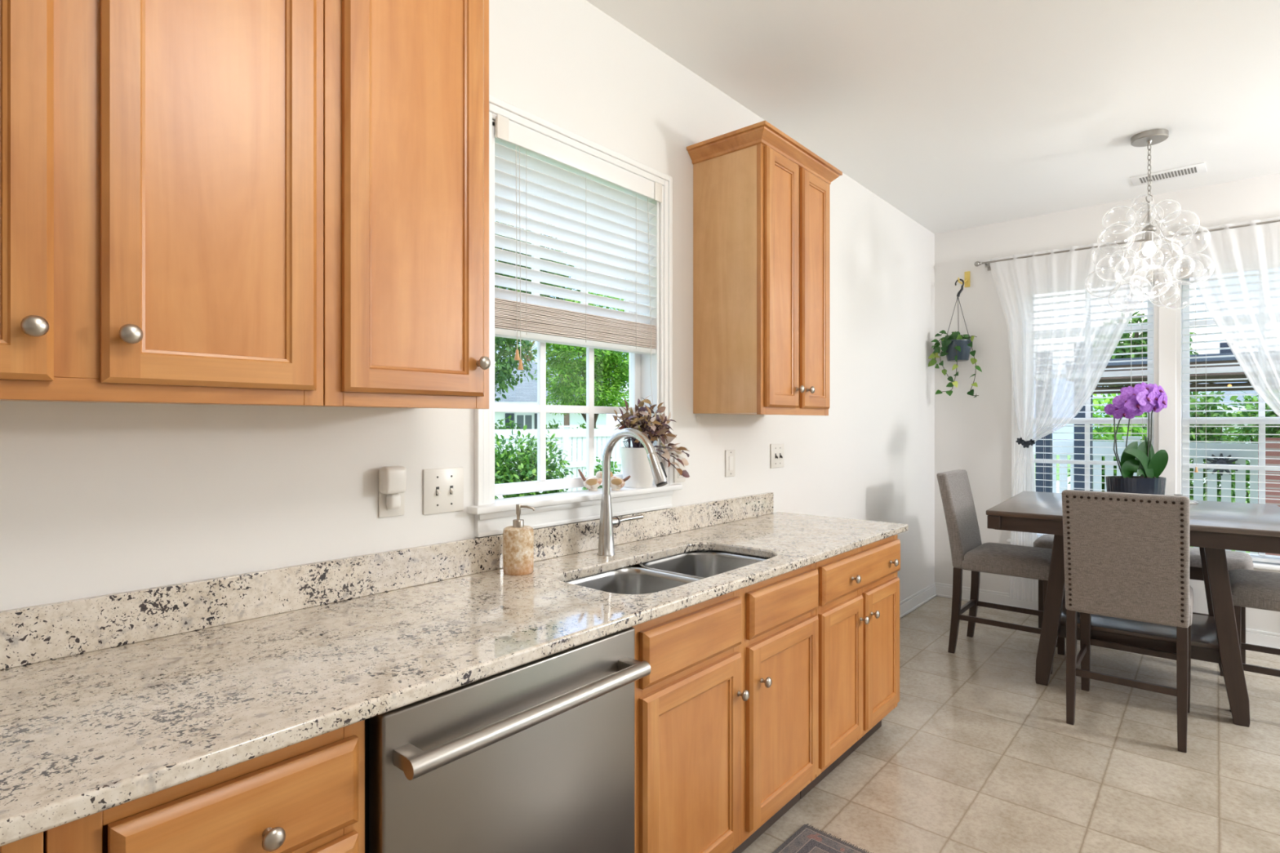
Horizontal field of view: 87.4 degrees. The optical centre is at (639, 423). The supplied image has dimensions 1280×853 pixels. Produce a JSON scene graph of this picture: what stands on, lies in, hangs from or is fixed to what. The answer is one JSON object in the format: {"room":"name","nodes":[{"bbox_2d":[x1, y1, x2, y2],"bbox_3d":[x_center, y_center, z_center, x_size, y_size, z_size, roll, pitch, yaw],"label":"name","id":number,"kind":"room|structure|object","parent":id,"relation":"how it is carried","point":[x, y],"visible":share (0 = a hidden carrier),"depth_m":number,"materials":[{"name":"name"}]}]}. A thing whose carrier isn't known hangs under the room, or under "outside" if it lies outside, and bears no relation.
{"room":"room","nodes":[
{"label":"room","id":0,"kind":"room"},
{"bbox_2d":[0,0,934,611],"bbox_3d":[-0.577,-0.067,2.035,0.150,2.858,8.730,0,0,41],"label":"wall","id":1,"kind":"structure","parent":0,"point":[97,499],"depth_m":2.13,"materials":[{"name":"white paint"}]},
{"bbox_2d":[0,0,323,405],"bbox_3d":[-0.991,-0.582,1.144,0.383,1.093,0.769,0,0,41],"label":"upper cabinet","id":2,"kind":"object","parent":1,"relation":"attached to","point":[162,161],"visible":1,"depth_m":1.13,"materials":[{"name":"brown wood"}]},
{"bbox_2d":[265,0,490,408],"bbox_3d":[-0.608,-0.582,1.589,0.383,1.093,0.402,0,0,41],"label":"upper cabinet","id":3,"kind":"object","parent":1,"relation":"attached to","point":[406,82],"visible":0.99,"depth_m":1.47,"materials":[{"name":"brown wood"}]},
{"bbox_2d":[0,492,773,670],"bbox_3d":[-0.569,0.396,1.911,0.020,0.104,3.753,0,0,41],"label":"backsplash","id":4,"kind":"structure","parent":1,"relation":"attached to","point":[28,635],"depth_m":1.58,"materials":[{"name":"stone"}]},
{"bbox_2d":[378,470,404,517],"bbox_3d":[-0.669,0.188,1.806,0.008,0.128,0.074,0,0,41],"label":"outlet plate","id":5,"kind":"object","parent":1,"relation":"attached to","point":[384,512],"visible":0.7,"depth_m":1.79,"materials":[{"name":"white plastic"}]},
{"bbox_2d":[379,466,406,508],"bbox_3d":[-0.657,0.172,1.781,0.044,0.113,0.063,0,0,41],"label":"plug","id":6,"kind":"object","parent":5,"relation":"attached to","point":[393,479],"visible":1,"depth_m":1.77,"materials":[{"name":"white plastic"}]},
{"bbox_2d":[422,466,463,515],"bbox_3d":[-0.560,0.194,1.924,0.018,0.128,0.132,0,0,41],"label":"switch plate","id":7,"kind":"object","parent":1,"relation":"attached to","point":[442,488],"visible":1,"depth_m":1.92,"materials":[{"name":"white plastic"}]},
{"bbox_2d":[466,94,682,537],"bbox_3d":[-0.227,-0.328,2.400,0.202,1.340,0.996,0,0,41],"label":"window","id":8,"kind":"structure","parent":1,"relation":"in","point":[492,515],"depth_m":2.35,"materials":[{"name":"white paint"}]},
{"bbox_2d":[494,114,662,405],"bbox_3d":[-0.203,-0.443,2.379,0.078,1.010,0.804,0,0,41],"label":"window blind","id":9,"kind":"object","parent":8,"relation":"attached to","point":[539,177],"visible":0.87,"depth_m":2.33,"materials":[{"name":"white paint"}]},
{"bbox_2d":[577,468,602,490],"bbox_3d":[-0.174,0.207,2.451,0.108,0.079,0.056,0,0,-6],"label":"bird figurine","id":10,"kind":"object","parent":8,"relation":"on","point":[592,483],"visible":0.88,"depth_m":2.44,"materials":[{"name":"ceramic"}]},
{"bbox_2d":[610,471,630,490],"bbox_3d":[-0.088,0.211,2.464,0.107,0.071,0.056,0,0,5],"label":"bird figurine","id":11,"kind":"object","parent":8,"relation":"on","point":[617,483],"visible":0.62,"depth_m":2.45,"materials":[{"name":"ceramic"}]},
{"bbox_2d":[611,395,689,488],"bbox_3d":[0.046,0.069,2.610,0.232,0.355,0.398,0,0,21],"label":"potted plant","id":12,"kind":"object","parent":8,"relation":"on","point":[634,460],"visible":0.84,"depth_m":2.56,"materials":[{"name":"white plastic"}]},
{"bbox_2d":[673,453,685,482],"bbox_3d":[0.166,0.184,2.774,0.009,0.120,0.075,0,0,41],"label":"outlet plate","id":13,"kind":"object","parent":1,"relation":"attached to","point":[677,477],"visible":0.56,"depth_m":2.76,"materials":[{"name":"white plastic"}]},
{"bbox_2d":[677,457,683,464],"bbox_3d":[0.167,0.156,2.772,0.004,0.030,0.033,0,0,41],"label":"receptacle","id":14,"kind":"object","parent":13,"relation":"attached to","point":[678,463],"depth_m":2.77,"materials":[{"name":"white plastic"}]},
{"bbox_2d":[677,471,683,478],"bbox_3d":[0.167,0.212,2.772,0.004,0.030,0.033,0,0,41],"label":"receptacle","id":15,"kind":"object","parent":13,"relation":"attached to","point":[679,476],"depth_m":2.77,"materials":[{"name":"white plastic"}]},
{"bbox_2d":[725,449,735,477],"bbox_3d":[0.414,0.183,3.062,0.010,0.123,0.076,0,0,41],"label":"switch plate","id":16,"kind":"object","parent":1,"relation":"attached to","point":[730,454],"visible":1,"depth_m":3.06,"materials":[{"name":"white plastic"}]},
{"bbox_2d":[686,120,842,415],"bbox_3d":[0.569,-0.599,2.955,0.383,1.128,0.700,0,0,41],"label":"upper cabinet","id":17,"kind":"object","parent":1,"relation":"attached to","point":[762,197],"visible":1,"depth_m":2.76,"materials":[{"name":"brown wood"}]},
{"bbox_2d":[770,443,784,468],"bbox_3d":[0.701,0.165,3.387,0.018,0.122,0.133,0,0,41],"label":"switch plate","id":18,"kind":"object","parent":1,"relation":"attached to","point":[777,451],"visible":1,"depth_m":3.39,"materials":[{"name":"white plastic"}]},
{"bbox_2d":[899,582,937,618],"bbox_3d":[1.518,1.310,4.332,0.024,0.105,2.485,0,0,41],"label":"baseboard","id":19,"kind":"structure","parent":1,"relation":"attached to","point":[909,604],"depth_m":4.94,"materials":[{"name":"white paint"}]},
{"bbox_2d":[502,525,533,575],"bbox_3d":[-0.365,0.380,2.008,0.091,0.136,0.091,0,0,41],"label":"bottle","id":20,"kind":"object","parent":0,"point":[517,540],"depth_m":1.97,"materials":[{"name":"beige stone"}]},
{"bbox_2d":[586,0,1279,234],"bbox_3d":[1.366,-1.571,0.460,5.150,0.150,8.880,0,0,41],"label":"ceiling","id":21,"kind":"structure","parent":0,"point":[956,114],"depth_m":2.97,"materials":[{"name":"white paint"}]},
{"bbox_2d":[1084,128,1214,312],"bbox_3d":[2.649,-1.026,3.472,0.774,0.939,0.431,0,0,-21],"label":"chandelier","id":22,"kind":"object","parent":21,"relation":"hanging from","point":[1150,137],"visible":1,"depth_m":3.46,"materials":[{"name":"clear glass"}]},
{"bbox_2d":[1129,162,1206,186],"bbox_3d":[3.171,-1.492,4.020,0.350,0.007,0.190,0,0,43],"label":"ceiling vent","id":23,"kind":"object","parent":21,"relation":"in","point":[1197,168],"visible":0.97,"depth_m":4.00,"materials":[{"name":"white paint"}]},
{"bbox_2d":[742,596,1279,852],"bbox_3d":[1.366,1.422,0.460,5.150,0.120,8.880,0,0,41],"label":"floor","id":24,"kind":"structure","parent":0,"point":[974,754],"depth_m":2.68,"materials":[{"name":"tile"}]},
{"bbox_2d":[0,831,43,852],"bbox_3d":[-1.202,0.920,0.669,0.646,0.882,0.842,0,0,41],"label":"base cabinet","id":25,"kind":"object","parent":24,"relation":"on","point":[34,843],"visible":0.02,"depth_m":0.80,"materials":[{"name":"brown wood"}]},
{"bbox_2d":[43,720,364,852],"bbox_3d":[-0.794,0.920,1.142,0.646,0.882,0.402,0,0,41],"label":"base cabinet","id":26,"kind":"object","parent":24,"relation":"on","point":[308,796],"visible":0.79,"depth_m":0.97,"materials":[{"name":"brown wood"}]},
{"bbox_2d":[364,626,651,852],"bbox_3d":[-0.423,0.923,1.532,0.678,0.873,0.663,0,0,41],"label":"dishwasher","id":27,"kind":"object","parent":24,"relation":"on","point":[537,756],"visible":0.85,"depth_m":1.32,"materials":[{"name":"silver metal"}]},
{"bbox_2d":[364,718,368,852],"bbox_3d":[-0.472,0.914,1.574,0.550,0.855,0.663,0,0,41],"label":"tub","id":28,"kind":"object","parent":27,"relation":"in","point":[366,722],"depth_m":1.15,"materials":[{"name":"black plastic"}]},
{"bbox_2d":[626,563,818,852],"bbox_3d":[0.099,0.920,2.180,0.644,0.882,0.989,0,0,41],"label":"base cabinet","id":29,"kind":"object","parent":24,"relation":"on","point":[726,708],"visible":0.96,"depth_m":1.92,"materials":[{"name":"brown wood"}]},
{"bbox_2d":[0,492,908,846],"bbox_3d":[-0.304,0.411,1.733,0.654,0.134,3.828,0,0,41],"label":"countertop","id":30,"kind":"structure","parent":29,"relation":"on","point":[108,701],"depth_m":1.34,"materials":[{"name":"stone"}]},
{"bbox_2d":[502,504,535,575],"bbox_3d":[-0.365,0.346,2.008,0.091,0.204,0.091,0,0,41],"label":"soap dispenser","id":31,"kind":"object","parent":30,"relation":"on","point":[517,538],"visible":1,"depth_m":1.97,"materials":[{"name":"beige stone"}]},
{"bbox_2d":[597,427,667,555],"bbox_3d":[0.018,0.232,2.262,0.292,0.432,0.204,0,0,41],"label":"kitchen faucet","id":32,"kind":"object","parent":30,"relation":"on","point":[607,522],"visible":1,"depth_m":2.26,"materials":[{"name":"silver metal"}]},
{"bbox_2d":[565,550,768,594],"bbox_3d":[0.115,0.571,2.134,0.416,0.185,0.841,0,0,41],"label":"sink","id":33,"kind":"object","parent":30,"relation":"in","point":[675,571],"visible":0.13,"depth_m":2.21,"materials":[{"name":"silver metal"}]},
{"bbox_2d":[772,823,871,852],"bbox_3d":[0.429,1.358,1.573,0.750,0.006,1.214,0,0,43],"label":"rug","id":34,"kind":"object","parent":24,"relation":"on","point":[807,839],"visible":1,"depth_m":2.15,"materials":[{"name":"fabric"}]},
{"bbox_2d":[800,534,900,799],"bbox_3d":[0.686,0.920,2.860,0.646,0.882,0.800,0,0,41],"label":"base cabinet","id":35,"kind":"object","parent":24,"relation":"on","point":[858,611],"visible":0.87,"depth_m":2.61,"materials":[{"name":"brown wood"}]},
{"bbox_2d":[936,469,1065,674],"bbox_3d":[2.145,0.831,3.979,0.604,1.063,0.454,0,0,41],"label":"dining chair","id":36,"kind":"object","parent":24,"relation":"on","point":[968,553],"visible":0.75,"depth_m":3.95,"materials":[{"name":"grey fabric"}]},
{"bbox_2d":[1062,489,1193,752],"bbox_3d":[2.245,0.831,3.077,0.454,1.063,0.606,0,0,40],"label":"dining chair","id":37,"kind":"object","parent":24,"relation":"on","point":[1126,555],"visible":1,"depth_m":2.89,"materials":[{"name":"grey fabric"}]},
{"bbox_2d":[986,491,1279,727],"bbox_3d":[2.642,0.905,3.564,1.224,0.914,1.240,0,0,38],"label":"dining table","id":38,"kind":"object","parent":24,"relation":"on","point":[1215,527],"visible":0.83,"depth_m":3.30,"materials":[{"name":"brown wood"}]},
{"bbox_2d":[1103,382,1168,494],"bbox_3d":[2.775,0.108,3.734,0.336,0.679,0.175,0,0,1],"label":"potted orchid","id":39,"kind":"object","parent":38,"relation":"on","point":[1132,402],"visible":0.96,"depth_m":3.70,"materials":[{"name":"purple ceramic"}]},
{"bbox_2d":[1059,600,1218,649],"bbox_3d":[2.642,1.051,3.564,0.690,0.022,0.600,0,0,38],"label":"shelf","id":40,"kind":"object","parent":38,"relation":"attached to","point":[1203,633],"depth_m":3.38,"materials":[{"name":"brown wood"}]},
{"bbox_2d":[1173,493,1198,503],"bbox_3d":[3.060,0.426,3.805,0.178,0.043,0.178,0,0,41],"label":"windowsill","id":41,"kind":"structure","parent":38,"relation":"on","point":[1190,500],"depth_m":3.78,"materials":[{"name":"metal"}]},
{"bbox_2d":[1033,533,1253,663],"bbox_3d":[3.087,1.061,4.165,1.070,0.602,0.360,0,0,41],"label":"bench","id":42,"kind":"object","parent":24,"relation":"on","point":[1235,560],"visible":0.27,"depth_m":3.85,"materials":[{"name":"grey fabric"}]},
{"bbox_2d":[1033,533,1253,570],"bbox_3d":[3.087,0.793,4.165,1.070,0.067,0.360,0,0,41],"label":"cushion","id":43,"kind":"object","parent":42,"relation":"on","point":[1235,560],"depth_m":3.85,"materials":[{"name":"grey fabric"}]},
{"bbox_2d":[1228,568,1279,712],"bbox_3d":[3.141,0.831,3.122,0.604,1.063,0.454,0,0,41],"label":"dining chair","id":44,"kind":"object","parent":24,"relation":"on","point":[1256,589],"visible":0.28,"depth_m":3.12,"materials":[{"name":"grey fabric"}]},
{"bbox_2d":[934,173,1279,633],"bbox_3d":[4.215,-0.067,3.767,5.150,2.858,0.150,0,0,41],"label":"wall","id":45,"kind":"structure","parent":0,"point":[973,435],"depth_m":5.01,"materials":[{"name":"white paint"}]},
{"bbox_2d":[928,279,982,397],"bbox_3d":[2.388,-0.640,5.063,0.381,0.904,0.238,0,0,41],"label":"hanging plant","id":46,"kind":"object","parent":45,"relation":"attached to","point":[957,347],"visible":1,"depth_m":5.02,"materials":[{"name":"green plant"}]},
{"bbox_2d":[957,271,969,287],"bbox_3d":[2.456,-1.103,5.100,0.141,0.120,0.039,0,0,-30],"label":"wall hook","id":47,"kind":"object","parent":45,"relation":"attached to","point":[966,274],"visible":0.98,"depth_m":5.12,"materials":[{"name":"yellow plastic"}]},
{"bbox_2d":[934,582,1279,648],"bbox_3d":[4.215,1.310,3.652,5.000,0.105,0.024,0,0,41],"label":"baseboard","id":48,"kind":"structure","parent":45,"relation":"attached to","point":[1253,637],"depth_m":4.93,"materials":[{"name":"white paint"}]},
{"bbox_2d":[973,219,1279,271],"bbox_3d":[3.418,-1.179,4.274,2.350,0.062,0.119,0,0,41],"label":"curtain rod","id":49,"kind":"object","parent":45,"relation":"attached to","point":[976,264],"visible":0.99,"depth_m":4.46,"materials":[{"name":"silver metal"}]},
{"bbox_2d":[990,233,1163,602],"bbox_3d":[2.961,0.029,4.609,1.010,2.485,0.047,0,0,41],"label":"curtain","id":50,"kind":"object","parent":49,"relation":"hanging from","point":[1063,338],"visible":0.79,"depth_m":4.66,"materials":[{"name":"white fabric"}]},
{"bbox_2d":[1016,437,1035,448],"bbox_3d":[2.760,0.140,4.782,0.121,0.075,0.068,0,0,41],"label":"tieback","id":51,"kind":"object","parent":50,"relation":"attached to","point":[1024,443],"visible":1,"depth_m":4.76,"materials":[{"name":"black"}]},
{"bbox_2d":[1016,437,1024,444],"bbox_3d":[2.716,0.128,4.783,0.053,0.052,0.011,0,0,41],"label":"flower","id":52,"kind":"object","parent":51,"relation":"on","point":[1020,441],"depth_m":4.78,"materials":[{"name":"grey plant"}]},
{"bbox_2d":[1021,440,1031,448],"bbox_3d":[2.745,0.150,4.758,0.059,0.053,0.012,0,0,41],"label":"flower","id":53,"kind":"object","parent":51,"relation":"on","point":[1024,443],"depth_m":4.76,"materials":[{"name":"grey plant"}]},
{"bbox_2d":[1028,439,1035,445],"bbox_3d":[2.771,0.136,4.737,0.046,0.048,0.010,0,0,41],"label":"flower","id":54,"kind":"object","parent":51,"relation":"on","point":[1031,442],"depth_m":4.74,"materials":[{"name":"grey plant"}]},
{"bbox_2d":[1173,216,1279,417],"bbox_3d":[3.768,0.029,3.914,1.010,2.485,0.045,0,0,41],"label":"curtain","id":55,"kind":"object","parent":49,"relation":"hanging from","point":[1242,294],"visible":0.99,"depth_m":4.02,"materials":[{"name":"white fabric"}]},
{"bbox_2d":[1006,255,1279,573],"bbox_3d":[3.465,-0.061,4.380,1.868,2.026,0.200,0,0,41],"label":"window","id":56,"kind":"structure","parent":45,"relation":"in","point":[1167,355],"depth_m":4.34,"materials":[{"name":"white paint"}]},
{"bbox_2d":[1033,271,1153,538],"bbox_3d":[3.103,-0.077,4.656,0.751,1.838,0.078,0,0,41],"label":"window blind","id":57,"kind":"object","parent":56,"relation":"attached to","point":[1149,277],"visible":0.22,"depth_m":4.55,"materials":[{"name":"white paint"}]},
{"bbox_2d":[1181,266,1279,563],"bbox_3d":[3.785,-0.077,4.069,0.769,1.838,0.078,0,0,41],"label":"window blind","id":58,"kind":"object","parent":56,"relation":"attached to","point":[1185,271],"visible":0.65,"depth_m":4.23,"materials":[{"name":"white paint"}]},
{"label":"outside","id":59,"kind":"structure","parent":0,"visible":0},
{"bbox_2d":[571,454,1070,491],"bbox_3d":[-15.613,1.962,39.851,67.700,0.100,100.000,0,0,41],"label":"lawn","id":60,"kind":"structure","parent":59,"point":[1057,455],"depth_m":27.95,"materials":[{"name":"green plant"}]},
{"bbox_2d":[494,414,520,462],"bbox_3d":[-3.034,0.867,15.035,0.959,2.095,1.071,0,0,41],"label":"shrub","id":61,"kind":"object","parent":60,"relation":"on","point":[510,415],"visible":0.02,"depth_m":14.96,"materials":[{"name":"green plant"}]},
{"bbox_2d":[523,340,537,361],"bbox_3d":[-6.757,-1.982,42.115,3.726,7.788,3.835,0,0,-15],"label":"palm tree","id":62,"kind":"object","parent":60,"relation":"on","point":[533,342],"visible":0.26,"depth_m":41.69,"materials":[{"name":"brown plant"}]},
{"bbox_2d":[494,208,569,401],"bbox_3d":[-3.509,-1.840,15.778,3.390,7.511,4.849,0,0,26],"label":"tree","id":63,"kind":"object","parent":60,"relation":"on","point":[504,370],"visible":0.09,"depth_m":14.94,"materials":[{"name":"green plant"}]},
{"bbox_2d":[494,424,573,499],"bbox_3d":[-1.039,0.993,5.602,0.865,1.960,0.987,0,0,41],"label":"shrub","id":64,"kind":"object","parent":60,"relation":"on","point":[526,465],"visible":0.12,"depth_m":5.56,"materials":[{"name":"green plant"}]},
{"bbox_2d":[498,252,580,428],"bbox_3d":[-4.237,-2.378,26.011,3.502,8.585,3.450,0,0,41],"label":"tree","id":65,"kind":"object","parent":60,"relation":"on","point":[566,417],"visible":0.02,"depth_m":25.94,"materials":[{"name":"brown plant"}]},
{"bbox_2d":[533,418,560,447],"bbox_3d":[-2.225,0.899,16.205,1.195,2.030,1.130,0,0,-29],"label":"shrub","id":66,"kind":"object","parent":60,"relation":"on","point":[556,426],"visible":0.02,"depth_m":16.07,"materials":[{"name":"green plant"}]},
{"bbox_2d":[494,360,618,457],"bbox_3d":[-6.019,-0.638,34.345,8.140,5.100,9.930,0,0,-12],"label":"house","id":67,"kind":"structure","parent":60,"relation":"on","point":[525,393],"depth_m":30.26,"materials":[{"name":"white"}]},
{"bbox_2d":[505,413,514,429],"bbox_3d":[-5.800,0.037,29.776,0.390,0.950,0.050,0,0,-12],"label":"shutter","id":68,"kind":"object","parent":67,"relation":"hanging from","point":[507,415],"depth_m":29.76,"materials":[{"name":"grey"}]},
{"bbox_2d":[534,413,537,429],"bbox_3d":[-4.540,0.037,30.053,0.390,0.950,0.050,0,0,-12],"label":"shutter","id":69,"kind":"object","parent":67,"relation":"hanging from","point":[535,414],"depth_m":30.00,"materials":[{"name":"grey"}]},
{"bbox_2d":[494,425,628,492],"bbox_3d":[-0.641,0.980,13.488,0.160,1.865,12.160,0,0,41],"label":"picket fence","id":70,"kind":"object","parent":60,"relation":"on","point":[563,433],"visible":0.12,"depth_m":12.75,"materials":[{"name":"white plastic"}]},
{"bbox_2d":[528,283,629,427],"bbox_3d":[-1.250,-0.839,17.129,3.172,5.512,2.646,0,0,-29],"label":"tree","id":71,"kind":"object","parent":60,"relation":"on","point":[606,362],"visible":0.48,"depth_m":16.54,"materials":[{"name":"green plant"}]},
{"bbox_2d":[571,423,598,475],"bbox_3d":[-1.219,0.857,15.216,0.817,2.359,0.916,0,0,41],"label":"shrub","id":72,"kind":"object","parent":60,"relation":"on","point":[583,424],"visible":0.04,"depth_m":15.06,"materials":[{"name":"green plant"}]},
{"bbox_2d":[582,456,621,489],"bbox_3d":[-0.303,1.130,6.393,0.690,1.630,0.636,0,0,-42],"label":"shrub","id":73,"kind":"object","parent":60,"relation":"on","point":[598,467],"visible":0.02,"depth_m":6.27,"materials":[{"name":"green plant"}]},
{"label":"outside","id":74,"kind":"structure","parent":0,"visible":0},
{"bbox_2d":[1189,493,1249,552],"bbox_3d":[38.513,1.962,16.773,40.160,0.100,64.310,0,0,41],"label":"ground","id":75,"kind":"structure","parent":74,"point":[1205,493],"depth_m":16.49,"materials":[{"name":"green plant"}]},
{"bbox_2d":[1067,424,1116,491],"bbox_3d":[5.645,0.959,8.199,0.669,2.017,0.685,0,0,-10],"label":"shrub","id":76,"kind":"object","parent":75,"relation":"on","point":[1104,437],"visible":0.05,"depth_m":8.14,"materials":[{"name":"green plant"}]},
{"bbox_2d":[1093,393,1146,475],"bbox_3d":[6.843,0.734,9.466,1.096,2.575,1.168,0,0,41],"label":"shrub","id":77,"kind":"object","parent":75,"relation":"on","point":[1121,429],"visible":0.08,"depth_m":9.33,"materials":[{"name":"green plant"}]},
{"bbox_2d":[1035,342,1254,492],"bbox_3d":[5.516,0.576,6.029,3.333,2.672,1.665,0,0,41],"label":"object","id":78,"kind":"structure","parent":75,"relation":"on","point":[1222,352],"depth_m":6.19,"materials":[{"name":"blue"}]},
{"bbox_2d":[1096,385,1134,388],"bbox_3d":[4.740,-0.360,6.674,0.306,0.021,0.032,0,0,41],"label":"string lights","id":79,"kind":"object","parent":78,"relation":"hanging from","point":[1126,385],"depth_m":6.67,"materials":[{"name":"black plastic"}]},
{"bbox_2d":[1189,382,1249,386],"bbox_3d":[5.332,-0.357,6.164,0.414,0.045,0.032,0,0,41],"label":"string lights","id":80,"kind":"object","parent":78,"relation":"hanging from","point":[1228,385],"depth_m":6.14,"materials":[{"name":"black plastic"}]},
{"bbox_2d":[1033,435,1257,555],"bbox_3d":[5.286,1.027,7.193,8.160,1.770,0.160,0,0,41],"label":"porch railing","id":81,"kind":"object","parent":75,"relation":"on","point":[1246,454],"visible":0.06,"depth_m":6.81,"materials":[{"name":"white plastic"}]},
{"bbox_2d":[1203,453,1239,475],"bbox_3d":[5.764,0.410,6.636,0.280,0.220,0.090,0,0,41],"label":"ornament","id":82,"kind":"object","parent":81,"relation":"attached to","point":[1220,460],"visible":0.62,"depth_m":6.63,"materials":[{"name":"grey metal"}]},
{"bbox_2d":[1099,311,1198,386],"bbox_3d":[11.901,-0.399,16.047,2.347,4.630,2.287,0,0,41],"label":"tree","id":83,"kind":"object","parent":75,"relation":"on","point":[1135,335],"visible":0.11,"depth_m":15.57,"materials":[{"name":"green plant"}]},
{"bbox_2d":[1132,412,1192,483],"bbox_3d":[9.208,0.661,11.822,1.124,2.595,1.195,0,0,41],"label":"shrub","id":84,"kind":"object","parent":75,"relation":"on","point":[1145,413],"visible":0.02,"depth_m":11.84,"materials":[{"name":"green plant"}]},
{"bbox_2d":[1142,390,1266,495],"bbox_3d":[20.879,0.462,17.631,12.940,2.900,6.930,0,0,41],"label":"house","id":85,"kind":"structure","parent":75,"relation":"on","point":[1227,398],"depth_m":18.56,"materials":[{"name":"white"}]},
{"bbox_2d":[1189,391,1249,502],"bbox_3d":[8.810,0.684,10.428,0.927,2.473,1.070,0,0,5],"label":"shrub","id":86,"kind":"object","parent":75,"relation":"on","point":[1211,437],"visible":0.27,"depth_m":10.26,"materials":[{"name":"green plant"}]},
{"bbox_2d":[1222,391,1279,502],"bbox_3d":[10.931,0.632,11.867,1.072,2.678,1.126,0,0,41],"label":"shrub","id":87,"kind":"object","parent":75,"relation":"on","point":[1242,414],"visible":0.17,"depth_m":11.79,"materials":[{"name":"green plant"}]},
{"bbox_2d":[1247,399,1279,444],"bbox_3d":[10.286,0.730,10.605,0.920,2.642,1.031,0,0,15],"label":"shrub","id":88,"kind":"object","parent":75,"relation":"on","point":[1268,430],"visible":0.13,"depth_m":10.72,"materials":[{"name":"green plant"}]},
{"bbox_2d":[1257,437,1279,556],"bbox_3d":[5.701,1.022,6.044,0.170,1.780,0.170,0,0,41],"label":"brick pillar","id":89,"kind":"structure","parent":75,"relation":"on","point":[1268,478],"depth_m":5.98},
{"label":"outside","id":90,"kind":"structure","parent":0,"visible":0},
{"bbox_2d":[1056,476,1070,493],"bbox_3d":[10.842,1.962,17.058,2.140,0.100,100.000,0,0,41],"label":"patio slab","id":91,"kind":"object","parent":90,"point":[1068,477],"depth_m":20.61,"materials":[{"name":"white concrete"}]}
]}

